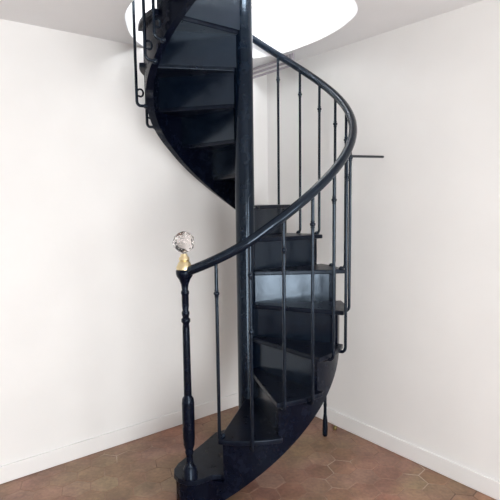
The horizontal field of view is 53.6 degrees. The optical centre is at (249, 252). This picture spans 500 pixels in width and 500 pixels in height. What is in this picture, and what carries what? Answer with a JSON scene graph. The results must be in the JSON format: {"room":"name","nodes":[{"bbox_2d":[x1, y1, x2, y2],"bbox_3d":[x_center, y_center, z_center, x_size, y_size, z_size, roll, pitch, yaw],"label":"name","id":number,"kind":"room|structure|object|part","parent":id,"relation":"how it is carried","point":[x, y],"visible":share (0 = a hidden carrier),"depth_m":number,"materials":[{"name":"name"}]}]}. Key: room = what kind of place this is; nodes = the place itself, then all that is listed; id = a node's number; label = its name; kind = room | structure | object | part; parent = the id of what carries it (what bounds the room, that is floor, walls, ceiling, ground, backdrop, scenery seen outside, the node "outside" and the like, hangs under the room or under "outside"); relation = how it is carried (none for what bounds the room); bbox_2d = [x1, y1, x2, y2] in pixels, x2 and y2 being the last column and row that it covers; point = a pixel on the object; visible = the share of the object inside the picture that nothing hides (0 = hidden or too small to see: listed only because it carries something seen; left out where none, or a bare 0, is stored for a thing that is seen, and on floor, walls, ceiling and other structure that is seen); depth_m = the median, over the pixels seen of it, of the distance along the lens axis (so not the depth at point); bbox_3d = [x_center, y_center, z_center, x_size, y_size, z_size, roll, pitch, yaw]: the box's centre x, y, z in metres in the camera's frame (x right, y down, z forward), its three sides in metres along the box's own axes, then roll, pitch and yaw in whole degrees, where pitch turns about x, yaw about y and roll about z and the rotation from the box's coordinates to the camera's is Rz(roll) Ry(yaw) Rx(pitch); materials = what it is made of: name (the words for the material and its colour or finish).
{"room":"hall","nodes":[
{"label":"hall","id":0,"kind":"room"},
{"bbox_2d":[0,0,267,465],"bbox_3d":[-1.749,-1.358,2.773,5.000,5.758,0.150,-5,8,-38],"label":"wall","id":1,"kind":"structure","parent":0,"point":[94,203],"depth_m":3.35,"materials":[{"name":"white paint"}]},
{"bbox_2d":[0,393,238,483],"bbox_3d":[-1.662,1.395,2.999,4.700,0.111,0.016,-5,8,-38],"label":"baseboard","id":2,"kind":"structure","parent":1,"relation":"attached to","point":[24,467],"depth_m":3.48,"materials":[{"name":"paint"}]},
{"bbox_2d":[253,55,287,69],"bbox_3d":[0.142,-1.488,3.888,0.017,0.025,0.448,-5,8,-38],"label":"ceiling pipe","id":3,"kind":"object","parent":1,"relation":"attached to","point":[275,61],"visible":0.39,"depth_m":3.90,"materials":[{"name":"grey metal"}]},
{"bbox_2d":[253,54,291,74],"bbox_3d":[0.155,-1.469,3.874,0.017,0.059,0.488,-5,8,-38],"label":"ceiling pipe","id":4,"kind":"object","parent":1,"relation":"attached to","point":[290,55],"visible":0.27,"depth_m":3.87,"materials":[{"name":"grey metal"}]},
{"bbox_2d":[253,53,293,78],"bbox_3d":[0.164,-1.452,3.864,0.017,0.091,0.518,-5,8,-38],"label":"ceiling pipe","id":5,"kind":"object","parent":1,"relation":"attached to","point":[287,66],"visible":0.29,"depth_m":3.84,"materials":[{"name":"grey metal"}]},
{"bbox_2d":[0,0,481,70],"bbox_3d":[-0.155,-1.164,0.760,5.000,0.002,5.300,-5,8,-38],"label":"ceiling","id":6,"kind":"structure","parent":0,"point":[103,19],"depth_m":2.92,"materials":[{"name":"paint"}]},
{"bbox_2d":[125,0,357,57],"bbox_3d":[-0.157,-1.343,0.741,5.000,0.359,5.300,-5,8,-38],"label":"ceiling opening","id":7,"kind":"structure","parent":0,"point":[288,25],"depth_m":3.49,"materials":[{"name":"white paint"}]},
{"bbox_2d":[0,406,495,499],"bbox_3d":[-0.119,1.667,1.060,4.850,0.061,5.150,-5,8,-38],"label":"floor","id":8,"kind":"structure","parent":0,"point":[340,465],"depth_m":3.14,"materials":[{"name":"tile"}]},
{"bbox_2d":[132,0,383,499],"bbox_3d":[-0.044,-0.764,3.114,1.398,4.339,1.418,3,7,34],"label":"spiral staircase","id":9,"kind":"structure","parent":8,"relation":"on","point":[197,67],"depth_m":3.04,"materials":[{"name":"black metal"}]},
{"bbox_3d":[-0.341,0.665,2.690,0.092,1.170,0.092,-1,6,0],"label":"newel post","id":10,"kind":"part","parent":9,"relation":"part of","materials":[{"name":"black metal"}]},
{"bbox_3d":[-0.174,0.212,2.579,0.031,0.042,0.031,-1,6,0],"label":"knob","id":11,"kind":"part","parent":9,"relation":"part of","materials":[{"name":"black metal"}]},
{"bbox_3d":[0.002,0.116,2.553,0.031,0.042,0.031,-1,6,0],"label":"knob","id":12,"kind":"part","parent":9,"relation":"part of","materials":[{"name":"black metal"}]},
{"bbox_3d":[-0.047,-1.432,3.052,1.398,2.998,1.399,-1,6,0],"label":"handrail","id":13,"kind":"part","parent":9,"relation":"part of","materials":[{"name":"black metal"}]},
{"bbox_3d":[0.175,-0.015,2.571,0.031,0.042,0.031,-1,6,0],"label":"knob","id":14,"kind":"part","parent":9,"relation":"part of","materials":[{"name":"black metal"}]},
{"bbox_3d":[0.334,-0.152,2.634,0.031,0.042,0.031,-1,6,0],"label":"knob","id":15,"kind":"part","parent":9,"relation":"part of","materials":[{"name":"black metal"}]},
{"bbox_3d":[0.466,-0.293,2.737,0.031,0.042,0.031,-1,6,0],"label":"knob","id":16,"kind":"part","parent":9,"relation":"part of","materials":[{"name":"black metal"}]},
{"bbox_2d":[252,0,286,8],"bbox_3d":[-0.160,-1.532,0.721,5.000,0.020,5.300,-5,8,-38],"label":"floor","id":17,"kind":"structure","parent":0,"point":[278,1],"depth_m":3.69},
{"bbox_2d":[267,0,499,481],"bbox_3d":[1.814,0.091,2.343,0.150,2.877,5.150,-5,8,-38],"label":"wall","id":18,"kind":"structure","parent":0,"point":[419,366],"depth_m":3.17,"materials":[{"name":"white paint"}]},
{"bbox_2d":[316,405,499,499],"bbox_3d":[1.724,1.407,2.484,0.016,0.111,4.984,-5,8,-38],"label":"baseboard","id":19,"kind":"structure","parent":18,"relation":"attached to","point":[486,485],"depth_m":3.25,"materials":[{"name":"paint"}]}
]}

